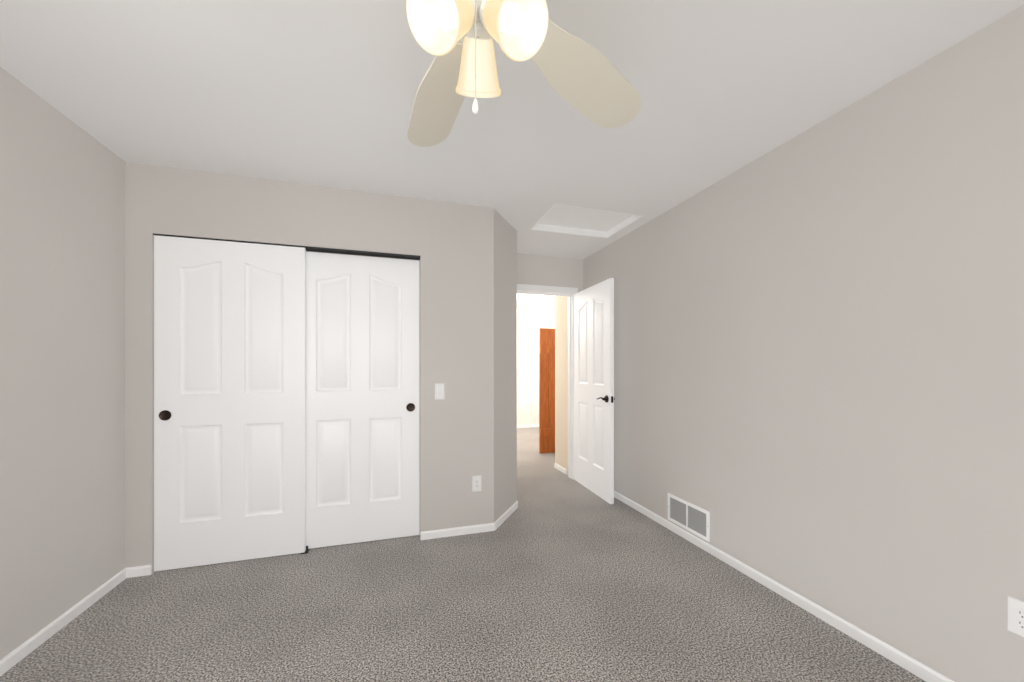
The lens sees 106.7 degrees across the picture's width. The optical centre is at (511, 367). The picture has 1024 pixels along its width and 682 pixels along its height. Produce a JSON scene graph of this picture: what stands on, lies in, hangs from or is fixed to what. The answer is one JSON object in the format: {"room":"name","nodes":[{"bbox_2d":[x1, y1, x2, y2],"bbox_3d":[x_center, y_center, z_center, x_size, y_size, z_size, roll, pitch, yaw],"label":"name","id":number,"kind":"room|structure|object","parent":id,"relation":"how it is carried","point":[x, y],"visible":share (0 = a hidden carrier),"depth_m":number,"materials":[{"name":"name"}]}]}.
{"room":"empty bedroom","nodes":[
{"label":"empty bedroom","id":0,"kind":"room"},
{"bbox_2d":[0,67,124,659],"bbox_3d":[-1.883,0.010,0.767,0.115,2.440,4.675,0,0,-17],"label":"wall","id":1,"kind":"structure","parent":0,"point":[62,363],"depth_m":1.78,"materials":[{"name":"paint"}]},
{"bbox_2d":[125,162,493,573],"bbox_3d":[-1.221,0.010,2.615,2.230,2.440,0.115,0,0,-17],"label":"wall","id":2,"kind":"structure","parent":0,"point":[451,245],"depth_m":2.65,"materials":[{"name":"paint"}]},
{"bbox_2d":[154,235,305,570],"bbox_3d":[-1.765,0.213,2.417,0.810,2.018,0.040,0,0,-17],"label":"closet door","id":3,"kind":"structure","parent":2,"relation":"in","point":[229,401],"depth_m":2.40,"materials":[{"name":"white wood"}]},
{"bbox_2d":[153,233,419,259],"bbox_3d":[-1.417,-0.802,2.551,1.561,0.006,0.092,0,0,-17],"label":"rail","id":4,"kind":"object","parent":2,"relation":"attached to","point":[356,252],"visible":0.57,"depth_m":2.61,"materials":[{"name":"black metal"}]},
{"bbox_2d":[306,252,418,548],"bbox_3d":[-1.069,0.219,2.681,0.810,2.006,0.040,0,0,-17],"label":"closet door","id":5,"kind":"structure","parent":2,"relation":"in","point":[362,398],"depth_m":2.67,"materials":[{"name":"white wood"}]},
{"bbox_2d":[435,383,444,399],"bbox_3d":[-0.523,0.172,2.761,0.072,0.118,0.014,0,0,-17],"label":"switch plate","id":6,"kind":"object","parent":2,"relation":"attached to","point":[439,391],"visible":1,"depth_m":2.76,"materials":[{"name":"white plastic"}]},
{"bbox_2d":[472,475,481,491],"bbox_3d":[-0.261,0.866,2.842,0.072,0.118,0.010,0,0,-17],"label":"electrical outlet","id":7,"kind":"object","parent":2,"relation":"attached to","point":[476,483],"visible":1,"depth_m":2.84,"materials":[{"name":"white plastic"}]},
{"bbox_2d":[306,251,419,504],"bbox_3d":[-1.332,0.010,3.313,2.425,2.440,0.115,0,0,-17],"label":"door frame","id":8,"kind":"structure","parent":0,"point":[419,354],"depth_m":3.41,"materials":[{"name":"paint"}]},
{"bbox_2d":[0,427,925,681],"bbox_3d":[-0.155,1.280,3.303,5.270,0.100,8.890,0,0,-17],"label":"floor","id":9,"kind":"structure","parent":0,"point":[556,575],"depth_m":1.88,"materials":[{"name":"grey carpet"}]},
{"bbox_2d":[539,328,554,452],"bbox_3d":[0.772,0.328,5.576,0.780,1.796,0.052,0,0,-17],"label":"pine door","id":10,"kind":"structure","parent":9,"relation":"on","point":[546,390],"depth_m":5.48,"materials":[{"name":"brown wood"}]},
{"bbox_2d":[494,209,516,521],"bbox_3d":[-0.102,0.010,3.142,0.115,2.440,0.506,0,0,21],"label":"wall","id":11,"kind":"structure","parent":0,"point":[505,365],"depth_m":3.11,"materials":[{"name":"paint"}]},
{"bbox_2d":[0,0,1023,309],"bbox_3d":[-0.155,-1.260,3.303,5.270,0.100,8.890,0,0,-17],"label":"ceiling","id":12,"kind":"structure","parent":0,"point":[314,92],"depth_m":1.65,"materials":[{"name":"paint"}]},
{"bbox_2d":[406,0,641,146],"bbox_3d":[-0.130,-0.904,1.007,1.465,0.612,1.462,0,0,-17],"label":"fan","id":13,"kind":"object","parent":12,"relation":"hanging from","point":[594,85],"visible":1,"depth_m":1.16,"materials":[{"name":"beige wood"}]},
{"bbox_2d":[530,204,642,237],"bbox_3d":[0.604,-1.247,3.179,0.810,0.076,0.590,0,0,-17],"label":"ceiling hatch","id":14,"kind":"object","parent":12,"relation":"attached to","point":[567,219],"visible":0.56,"depth_m":3.27,"materials":[{"name":"white wood"}]},
{"bbox_2d":[517,309,554,424],"bbox_3d":[-0.117,0.010,7.761,2.495,2.440,0.115,0,0,-17],"label":"wall","id":15,"kind":"structure","parent":0,"point":[530,322],"depth_m":7.85,"materials":[{"name":"paint"}]},
{"bbox_2d":[517,253,582,291],"bbox_3d":[0.310,0.010,4.159,0.980,2.440,0.115,0,0,-17],"label":"wall","id":16,"kind":"structure","parent":0,"point":[548,271],"depth_m":4.13,"materials":[{"name":"paint"}]},
{"bbox_2d":[517,284,577,479],"bbox_3d":[0.275,0.173,4.148,0.905,2.114,0.147,0,0,-17],"label":"door frame","id":17,"kind":"structure","parent":16,"relation":"attached to","point":[569,296],"depth_m":4.22,"materials":[{"name":"white wood"}]},
{"bbox_2d":[573,278,614,503],"bbox_3d":[0.784,0.209,3.806,0.132,2.030,0.811,0,0,-17],"label":"entry door","id":18,"kind":"structure","parent":16,"relation":"in","point":[593,389],"depth_m":3.73,"materials":[{"name":"painted wood"},{"name":"bronze"}]},
{"bbox_2d":[555,296,567,474],"bbox_3d":[0.648,0.010,4.534,0.116,2.440,0.405,0,0,-17],"label":"wall","id":19,"kind":"structure","parent":0,"point":[561,381],"depth_m":4.53,"materials":[{"name":"beige paint"}]},
{"bbox_2d":[583,5,1023,681],"bbox_3d":[1.487,0.010,2.176,0.115,2.440,5.405,0,0,-17],"label":"wall","id":20,"kind":"structure","parent":0,"point":[819,363],"depth_m":1.70,"materials":[{"name":"paint"}]},
{"bbox_2d":[0,424,953,681],"bbox_3d":[-0.091,1.202,3.349,4.820,0.056,8.340,0,0,-17],"label":"baseboard","id":21,"kind":"structure","parent":20,"relation":"attached to","point":[863,637],"depth_m":1.97,"materials":[{"name":"white wood"}]},
{"bbox_2d":[668,493,709,541],"bbox_3d":[1.254,1.058,2.724,0.012,0.200,0.400,0,0,-17],"label":"air vent","id":22,"kind":"object","parent":20,"relation":"in","point":[691,517],"visible":1,"depth_m":2.70,"materials":[{"name":"white metal"}]},
{"bbox_2d":[1007,596,1023,636],"bbox_3d":[1.700,0.838,1.266,0.010,0.118,0.072,0,0,-17],"label":"electrical outlet","id":23,"kind":"object","parent":20,"relation":"attached to","point":[1015,616],"visible":1,"depth_m":1.28,"materials":[{"name":"white plastic"}]}
]}

